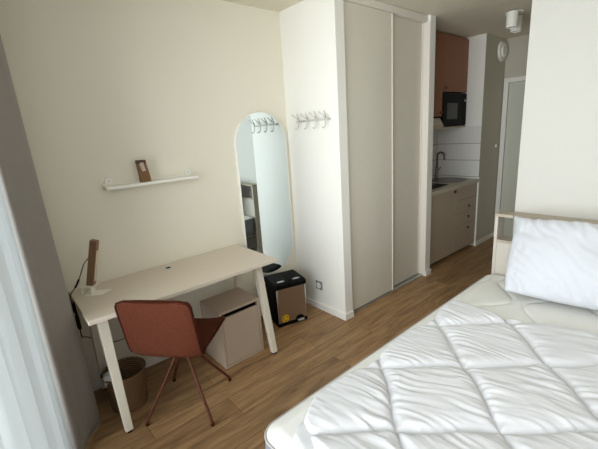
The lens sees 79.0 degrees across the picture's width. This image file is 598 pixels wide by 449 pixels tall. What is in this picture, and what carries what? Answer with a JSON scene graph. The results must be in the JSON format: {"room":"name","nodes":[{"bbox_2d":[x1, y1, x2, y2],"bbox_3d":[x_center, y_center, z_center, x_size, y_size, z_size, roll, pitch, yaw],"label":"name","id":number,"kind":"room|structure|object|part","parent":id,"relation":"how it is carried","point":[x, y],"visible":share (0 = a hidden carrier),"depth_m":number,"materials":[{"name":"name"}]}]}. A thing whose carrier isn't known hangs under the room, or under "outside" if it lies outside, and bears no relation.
{"room":"studio apartment","nodes":[
{"label":"studio apartment","id":0,"kind":"room"},
{"bbox_2d":[0,0,296,382],"bbox_3d":[0.189,-0.591,3.553,5.859,2.539,0.120,-15,18,-39],"label":"wall","id":1,"kind":"structure","parent":0,"point":[101,87],"depth_m":2.39,"materials":[{"name":"beige paint"}]},
{"bbox_2d":[102,169,198,190],"bbox_3d":[-0.978,-0.309,2.429,0.610,0.067,0.100,-15,18,-39],"label":"ledge","id":2,"kind":"object","parent":1,"relation":"attached to","point":[108,185],"visible":0.99,"depth_m":2.38,"materials":[{"name":"white paint"}]},
{"bbox_2d":[135,160,150,181],"bbox_3d":[-1.019,-0.351,2.371,0.073,0.141,0.041,-15,18,-39],"label":"pack","id":3,"kind":"object","parent":2,"relation":"on","point":[143,172],"visible":1,"depth_m":2.35},
{"bbox_2d":[92,310,262,390],"bbox_3d":[-0.832,0.936,2.859,2.220,0.055,0.012,-15,18,-39],"label":"baseboard","id":4,"kind":"structure","parent":1,"relation":"attached to","point":[97,385],"depth_m":2.64,"materials":[{"name":"white wood"}]},
{"bbox_2d":[234,111,292,273],"bbox_3d":[-0.281,-0.241,3.106,0.512,1.400,0.026,-15,18,-38],"label":"wall mirror","id":5,"kind":"object","parent":1,"relation":"attached to","point":[260,144],"visible":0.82,"depth_m":3.07,"materials":[{"name":"clear glass"}]},
{"bbox_2d":[86,237,493,448],"bbox_3d":[1.354,0.913,2.650,5.859,0.080,3.420,-15,18,-39],"label":"floor","id":6,"kind":"structure","parent":0,"point":[313,351],"depth_m":2.48,"materials":[{"name":"brown wood"}]},
{"bbox_2d":[100,356,147,413],"bbox_3d":[-1.071,1.004,2.258,0.257,0.246,0.257,-15,18,-39],"label":"wicker basket","id":7,"kind":"object","parent":6,"relation":"on","point":[132,369],"visible":0.77,"depth_m":2.21,"materials":[{"name":"brown wicker"}]},
{"bbox_2d":[102,371,110,387],"bbox_3d":[-1.125,0.926,2.175,0.104,0.110,0.116,-15,18,-39],"label":"plastic bag","id":8,"kind":"object","parent":7,"relation":"in","point":[106,377],"visible":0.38,"depth_m":2.13,"materials":[{"name":"white plastic"}]},
{"bbox_2d":[114,300,230,426],"bbox_3d":[-0.698,0.720,2.149,0.442,0.803,0.476,-2,14,9],"label":"chair","id":9,"kind":"object","parent":6,"relation":"on","point":[154,328],"visible":1,"depth_m":1.90,"materials":[{"name":"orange fabric"}]},
{"bbox_3d":[-0.791,0.944,2.126,0.271,0.389,0.017,-15,18,-39],"label":"leg","id":10,"kind":"part","parent":9,"relation":"part of","materials":[{"name":"orange paint"}]},
{"bbox_3d":[-0.777,0.893,2.324,0.017,0.389,0.271,-15,18,-39],"label":"leg","id":11,"kind":"part","parent":9,"relation":"part of","materials":[{"name":"orange paint"}]},
{"bbox_3d":[-0.587,0.935,2.109,0.017,0.389,0.271,-15,18,-39],"label":"leg","id":12,"kind":"part","parent":9,"relation":"part of","materials":[{"name":"orange paint"}]},
{"bbox_3d":[-0.573,0.884,2.307,0.271,0.389,0.017,-15,18,-39],"label":"leg","id":13,"kind":"part","parent":9,"relation":"part of","materials":[{"name":"orange paint"}]},
{"bbox_2d":[69,244,277,432],"bbox_3d":[-0.764,0.676,2.494,1.205,0.726,0.560,-15,18,-39],"label":"desk","id":14,"kind":"object","parent":6,"relation":"on","point":[170,280],"visible":0.77,"depth_m":2.30,"materials":[{"name":"beige laminate"}]},
{"bbox_2d":[72,301,81,329],"bbox_3d":[-1.276,0.515,2.075,0.017,0.163,0.078,-15,18,-39],"label":"power adapter","id":15,"kind":"object","parent":14,"relation":"hanging from","point":[77,318],"visible":1,"depth_m":2.06,"materials":[{"name":"black plastic"}]},
{"bbox_2d":[70,239,112,312],"bbox_3d":[-1.258,0.302,2.143,0.216,0.420,0.118,-3,14,3],"label":"desk lamp","id":16,"kind":"object","parent":14,"relation":"on","point":[92,258],"visible":0.99,"depth_m":2.15,"materials":[{"name":"brown wood"}]},
{"bbox_3d":[-1.309,0.351,2.170,0.141,0.319,0.100,-15,18,-39],"label":"power cord","id":17,"kind":"part","parent":16,"relation":"part of","materials":[{"name":"black plastic"}]},
{"bbox_3d":[-1.212,0.411,2.180,0.144,0.003,0.084,-4,14,1],"label":"plate","id":18,"kind":"part","parent":16,"relation":"part of","materials":[{"name":"white metal"}]},
{"bbox_3d":[-1.274,0.770,2.301,0.054,0.682,0.167,-15,18,-39],"label":"leg","id":19,"kind":"part","parent":14,"relation":"part of","materials":[{"name":"beige metal"}]},
{"bbox_3d":[-1.032,0.824,2.027,0.054,0.682,0.174,-15,18,-39],"label":"leg","id":20,"kind":"part","parent":14,"relation":"part of","materials":[{"name":"beige metal"}]},
{"bbox_3d":[-0.495,0.555,2.947,0.054,0.682,0.167,-15,18,-39],"label":"leg","id":21,"kind":"part","parent":14,"relation":"part of","materials":[{"name":"beige wood"}]},
{"bbox_3d":[-0.253,0.608,2.673,0.054,0.682,0.174,-15,18,-39],"label":"leg","id":22,"kind":"part","parent":14,"relation":"part of","materials":[{"name":"beige metal"}]},
{"bbox_2d":[200,287,263,368],"bbox_3d":[-0.497,0.758,2.708,0.327,0.429,0.293,-15,18,-39],"label":"base cabinet","id":23,"kind":"object","parent":6,"relation":"on","point":[239,337],"visible":0.94,"depth_m":2.61,"materials":[{"name":"beige wood"}]},
{"bbox_3d":[-0.408,0.793,2.612,0.289,0.361,0.018,-15,18,-39],"label":"door","id":24,"kind":"part","parent":23,"relation":"part of","materials":[{"name":"beige wood"}]},
{"bbox_2d":[264,269,307,327],"bbox_3d":[-0.113,0.638,3.167,0.283,0.387,0.291,-11,16,-25],"label":"pedal bin","id":25,"kind":"object","parent":6,"relation":"on","point":[285,290],"visible":0.98,"depth_m":3.07,"materials":[{"name":"black plastic"}]},
{"bbox_3d":[-0.191,0.486,3.103,0.140,0.050,0.275,-11,16,-25],"label":"lid","id":26,"kind":"part","parent":25,"relation":"part of","materials":[{"name":"black plastic"}]},
{"bbox_3d":[-0.064,0.462,3.163,0.140,0.050,0.275,-11,16,-25],"label":"lid","id":27,"kind":"part","parent":25,"relation":"part of","materials":[{"name":"black plastic"}]},
{"bbox_2d":[343,0,430,312],"bbox_3d":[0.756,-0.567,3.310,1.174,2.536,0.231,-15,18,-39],"label":"wardrobe","id":28,"kind":"object","parent":6,"relation":"on","point":[387,46],"visible":0.77,"depth_m":3.22,"materials":[{"name":"wood"}]},
{"bbox_3d":[0.605,-0.485,3.096,0.636,2.460,0.018,-15,18,-39],"label":"sliding door","id":29,"kind":"part","parent":28,"relation":"part of","materials":[{"name":"beige laminate"}]},
{"bbox_3d":[1.009,-0.608,3.477,0.554,2.460,0.018,-15,18,-39],"label":"sliding door","id":30,"kind":"part","parent":28,"relation":"part of","materials":[{"name":"beige laminate"}]},
{"bbox_2d":[430,183,476,264],"bbox_3d":[1.642,-0.039,4.462,1.188,0.837,0.570,-15,18,-39],"label":"base cabinet","id":31,"kind":"object","parent":6,"relation":"on","point":[453,212],"visible":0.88,"depth_m":4.25,"materials":[{"name":"beige wood"}]},
{"bbox_3d":[1.599,0.026,4.096,0.634,0.775,0.020,-15,18,-39],"label":"cabinet door","id":32,"kind":"part","parent":31,"relation":"part of","materials":[{"name":"beige wood"}]},
{"bbox_2d":[431,177,478,196],"bbox_3d":[1.613,-0.465,4.358,1.190,0.039,0.568,-15,18,-39],"label":"countertop","id":33,"kind":"structure","parent":31,"relation":"on","point":[451,186],"depth_m":4.21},
{"bbox_2d":[435,151,444,178],"bbox_3d":[1.835,-0.778,4.737,0.099,0.352,0.135,-4,14,0],"label":"tap","id":34,"kind":"object","parent":33,"relation":"on","point":[437,168],"visible":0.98,"depth_m":4.74,"materials":[{"name":"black metal"}]},
{"bbox_3d":[1.838,-0.847,4.700,0.023,0.202,0.119,-15,18,-39],"label":"spout","id":35,"kind":"part","parent":34,"relation":"part of","materials":[{"name":"silver metal"}]},
{"bbox_2d":[432,183,447,188],"bbox_3d":[1.459,-0.453,4.250,0.425,0.008,0.390,-15,18,-39],"label":"cooktop","id":36,"kind":"object","parent":33,"relation":"in","point":[434,185],"visible":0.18,"depth_m":4.20,"materials":[{"name":"black glass"}]},
{"bbox_2d":[432,177,466,182],"bbox_3d":[1.896,-0.564,4.580,0.420,0.006,0.370,-15,18,-39],"label":"sink","id":37,"kind":"object","parent":33,"relation":"in","point":[447,179],"visible":1,"depth_m":4.58,"materials":[{"name":"metal"}]},
{"bbox_3d":[2.061,0.132,4.524,0.547,0.302,0.020,-15,18,-39],"label":"drawer","id":38,"kind":"part","parent":31,"relation":"part of","materials":[{"name":"beige wood"}]},
{"bbox_3d":[2.046,-0.091,4.468,0.547,0.152,0.020,-15,18,-39],"label":"drawer","id":39,"kind":"part","parent":31,"relation":"part of","materials":[{"name":"beige wood"}]},
{"bbox_3d":[2.036,-0.244,4.429,0.547,0.159,0.020,-15,18,-39],"label":"drawer","id":40,"kind":"part","parent":31,"relation":"part of","materials":[{"name":"beige wood"}]},
{"bbox_3d":[2.026,-0.398,4.390,0.547,0.153,0.020,-15,18,-39],"label":"drawer","id":41,"kind":"part","parent":31,"relation":"part of","materials":[{"name":"beige wood"}]},
{"bbox_2d":[491,210,597,275],"bbox_3d":[1.901,0.471,2.148,0.119,0.949,1.407,-15,18,-39],"label":"headboard","id":42,"kind":"object","parent":6,"relation":"on","point":[501,245],"visible":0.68,"depth_m":2.53,"materials":[{"name":"beige wood"}]},
{"bbox_3d":[1.448,0.381,2.665,0.119,0.928,0.020,-15,18,-39],"label":"panel","id":43,"kind":"part","parent":42,"relation":"part of","materials":[{"name":"beige wood"}]},
{"bbox_3d":[1.870,0.580,2.142,0.016,0.746,1.366,-15,18,-39],"label":"panel","id":44,"kind":"part","parent":42,"relation":"part of","materials":[{"name":"beige wood"}]},
{"bbox_2d":[497,236,512,243],"bbox_3d":[1.883,0.200,2.080,0.115,0.018,1.366,-15,18,-39],"label":"niche shelf","id":45,"kind":"object","parent":42,"relation":"attached to","point":[500,239],"depth_m":2.54,"materials":[{"name":"beige wood"}]},
{"bbox_3d":[1.100,1.029,1.574,2.001,0.254,1.344,-15,18,-39],"label":"bed base","id":46,"kind":"object","parent":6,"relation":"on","visible":0},
{"bbox_2d":[264,274,597,448],"bbox_3d":[1.075,0.772,1.502,2.053,0.274,1.396,-15,18,-39],"label":"mattress","id":47,"kind":"object","parent":46,"relation":"on","point":[488,293],"visible":0.27,"depth_m":1.98,"materials":[{"name":"white fabric"}]},
{"bbox_2d":[293,299,597,448],"bbox_3d":[0.936,0.653,1.329,1.650,0.062,1.313,-15,18,-39],"label":"duvet","id":48,"kind":"object","parent":47,"relation":"on","point":[469,377],"visible":1,"depth_m":1.38,"materials":[{"name":"white fabric"}]},
{"bbox_2d":[504,216,597,310],"bbox_3d":[1.532,0.213,2.034,0.343,0.436,0.736,-15,18,-39],"label":"pillow","id":49,"kind":"object","parent":47,"relation":"on","point":[549,260],"visible":1,"depth_m":2.03,"materials":[{"name":"white fabric"}]},
{"bbox_2d":[279,0,352,313],"bbox_3d":[0.155,-0.463,3.055,0.092,2.539,0.612,-15,18,-39],"label":"wall","id":50,"kind":"structure","parent":0,"point":[312,31],"depth_m":2.94,"materials":[{"name":"white paint"}]},
{"bbox_2d":[292,110,330,129],"bbox_3d":[0.093,-0.822,2.870,0.080,0.129,0.382,-15,18,-39],"label":"coat rack","id":51,"kind":"object","parent":50,"relation":"attached to","point":[315,117],"visible":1,"depth_m":2.84,"materials":[{"name":"grey metal"}]},
{"bbox_3d":[0.103,-0.826,2.876,0.011,0.010,0.375,-15,18,-39],"label":"rail","id":52,"kind":"part","parent":51,"relation":"part of","materials":[{"name":"grey metal"}]},
{"bbox_2d":[316,280,322,289],"bbox_3d":[0.180,0.550,3.277,0.013,0.080,0.080,-15,18,-39],"label":"power outlet","id":53,"kind":"object","parent":50,"relation":"attached to","point":[318,283],"visible":1,"depth_m":3.27,"materials":[{"name":"white plastic"}]},
{"bbox_2d":[306,297,353,320],"bbox_3d":[0.238,0.742,3.346,0.104,0.055,0.612,-15,18,-39],"label":"baseboard","id":54,"kind":"structure","parent":50,"relation":"attached to","point":[316,304],"depth_m":3.22,"materials":[{"name":"white wood"}]},
{"bbox_2d":[222,0,531,38],"bbox_3d":[1.185,-1.630,2.007,5.859,0.100,3.420,-15,18,-39],"label":"ceiling","id":55,"kind":"structure","parent":0,"point":[461,18],"depth_m":3.25,"materials":[{"name":"paint"}]},
{"bbox_2d":[505,9,524,32],"bbox_3d":[2.018,-1.907,3.397,0.313,0.150,0.154,-15,18,-39],"label":"ceiling spotlight","id":56,"kind":"object","parent":55,"relation":"attached to","point":[513,19],"visible":1,"depth_m":3.31,"materials":[{"name":"white paint"}]},
{"bbox_2d":[423,15,435,275],"bbox_3d":[1.109,-0.726,3.846,0.092,2.539,0.612,-15,18,-39],"label":"wall","id":57,"kind":"structure","parent":0,"point":[432,18],"depth_m":3.57,"materials":[{"name":"white paint"}]},
{"bbox_2d":[425,269,430,275],"bbox_3d":[1.378,0.515,3.945,0.104,0.055,0.072,-15,18,-39],"label":"baseboard","id":58,"kind":"structure","parent":57,"relation":"attached to","point":[427,272],"depth_m":3.91,"materials":[{"name":"white wood"}]},
{"bbox_2d":[432,129,437,177],"bbox_3d":[1.400,-0.841,4.488,1.196,0.650,0.008,-15,18,-39],"label":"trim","id":59,"kind":"structure","parent":57,"relation":"attached to","point":[435,131],"depth_m":4.81,"materials":[{"name":"white tile"}]},
{"bbox_2d":[437,33,506,245],"bbox_3d":[2.252,-1.049,4.823,0.576,2.539,0.568,-15,18,-39],"label":"wall","id":60,"kind":"structure","parent":0,"point":[494,69],"depth_m":4.58,"materials":[{"name":"grey paint"}]},
{"bbox_2d":[434,31,468,128],"bbox_3d":[1.478,-1.603,4.141,1.190,1.009,0.385,-15,18,-39],"label":"upper cabinet","id":61,"kind":"object","parent":60,"relation":"attached to","point":[451,51],"visible":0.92,"depth_m":4.06,"materials":[{"name":"wood"}]},
{"bbox_2d":[433,117,442,128],"bbox_3d":[1.286,-1.121,4.064,0.602,0.134,0.387,-15,18,-39],"label":"hood","id":62,"kind":"object","parent":61,"relation":"attached to","point":[437,123],"visible":0.22,"depth_m":4.06,"materials":[{"name":"white plastic"}]},
{"bbox_3d":[1.359,-1.580,3.825,0.604,0.856,0.020,-15,18,-39],"label":"cabinet door","id":63,"kind":"part","parent":61,"relation":"part of","materials":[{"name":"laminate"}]},
{"bbox_2d":[439,92,466,126],"bbox_3d":[1.728,-1.380,4.405,0.571,0.378,0.366,-15,18,-39],"label":"microwave","id":64,"kind":"object","parent":61,"relation":"in","point":[453,104],"visible":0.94,"depth_m":4.26,"materials":[{"name":"black plastic"}]},
{"bbox_3d":[2.011,-1.406,4.425,0.105,0.365,0.015,-15,18,-39],"label":"control panel","id":65,"kind":"part","parent":64,"relation":"part of","materials":[{"name":"black plastic"}]},
{"bbox_2d":[443,125,465,128],"bbox_3d":[1.733,-1.188,4.459,0.583,0.017,0.367,-15,18,-39],"label":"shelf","id":66,"kind":"object","parent":61,"relation":"attached to","point":[465,125],"depth_m":4.33,"materials":[{"name":"white wood"}]},
{"bbox_3d":[1.799,-1.833,4.164,0.581,0.589,0.020,-15,18,-39],"label":"cabinet door","id":67,"kind":"part","parent":61,"relation":"part of","materials":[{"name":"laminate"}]},
{"bbox_2d":[437,126,481,178],"bbox_3d":[2.040,-0.918,4.655,0.008,0.635,0.558,-15,18,-39],"label":"backsplash","id":68,"kind":"structure","parent":60,"relation":"attached to","point":[461,146],"depth_m":4.63,"materials":[{"name":"white tile"}]},
{"bbox_2d":[464,33,486,126],"bbox_3d":[1.984,-1.722,4.455,0.008,1.021,0.566,-15,18,-39],"label":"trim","id":69,"kind":"structure","parent":60,"relation":"attached to","point":[477,44],"depth_m":4.31,"materials":[{"name":"white paint"}]},
{"bbox_2d":[474,177,479,245],"bbox_3d":[2.273,-0.156,4.636,0.026,0.900,0.018,-15,18,-39],"label":"trim","id":70,"kind":"structure","parent":60,"relation":"attached to","point":[477,194],"depth_m":4.62,"materials":[{"name":"white wood"}]},
{"bbox_2d":[475,232,493,245],"bbox_3d":[2.522,0.194,4.912,0.576,0.055,0.012,-15,18,-39],"label":"baseboard","id":71,"kind":"structure","parent":60,"relation":"attached to","point":[489,236],"depth_m":4.88,"materials":[{"name":"white wood"}]},
{"bbox_2d":[498,41,507,61],"bbox_3d":[2.490,-2.114,4.412,0.236,0.236,0.044,-15,18,-39],"label":"ventilation unit","id":72,"kind":"object","parent":60,"relation":"attached to","point":[502,47],"visible":1,"depth_m":4.38,"materials":[{"name":"white paint"}]},
{"bbox_2d":[504,34,528,82],"bbox_3d":[2.888,-1.036,4.602,0.100,2.539,1.732,-15,18,-39],"label":"wall","id":73,"kind":"structure","parent":0,"point":[517,54],"depth_m":4.44,"materials":[{"name":"grey paint"}]},
{"bbox_2d":[493,76,525,236],"bbox_3d":[2.959,-0.765,4.463,0.078,2.075,0.950,-15,18,-39],"label":"door","id":74,"kind":"structure","parent":73,"relation":"in","point":[513,93],"depth_m":4.69,"materials":[{"name":"wood"}]},
{"bbox_2d":[513,0,597,233],"bbox_3d":[2.007,-0.305,1.944,0.100,2.539,1.468,-15,18,-39],"label":"wall","id":75,"kind":"structure","parent":0,"point":[558,166],"depth_m":2.21,"materials":[{"name":"white paint"}]},
{"bbox_3d":[-0.689,-1.059,0.517,0.240,0.033,3.060,-15,18,-39],"label":"rail","id":76,"kind":"object","parent":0,"visible":0},
{"bbox_2d":[0,183,71,448],"bbox_3d":[-0.480,0.218,0.600,0.056,2.479,2.452,-14,18,-36],"label":"sheer curtain","id":77,"kind":"object","parent":76,"relation":"hanging from","point":[31,415],"visible":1,"depth_m":0.75,"materials":[{"name":"white fabric"}]},
{"bbox_2d":[0,35,100,448],"bbox_3d":[-1.339,-0.034,1.827,0.166,2.489,0.552,-12,16,-30],"label":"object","id":78,"kind":"object","parent":76,"relation":"hanging from","point":[19,182],"visible":0.95,"depth_m":1.73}
]}

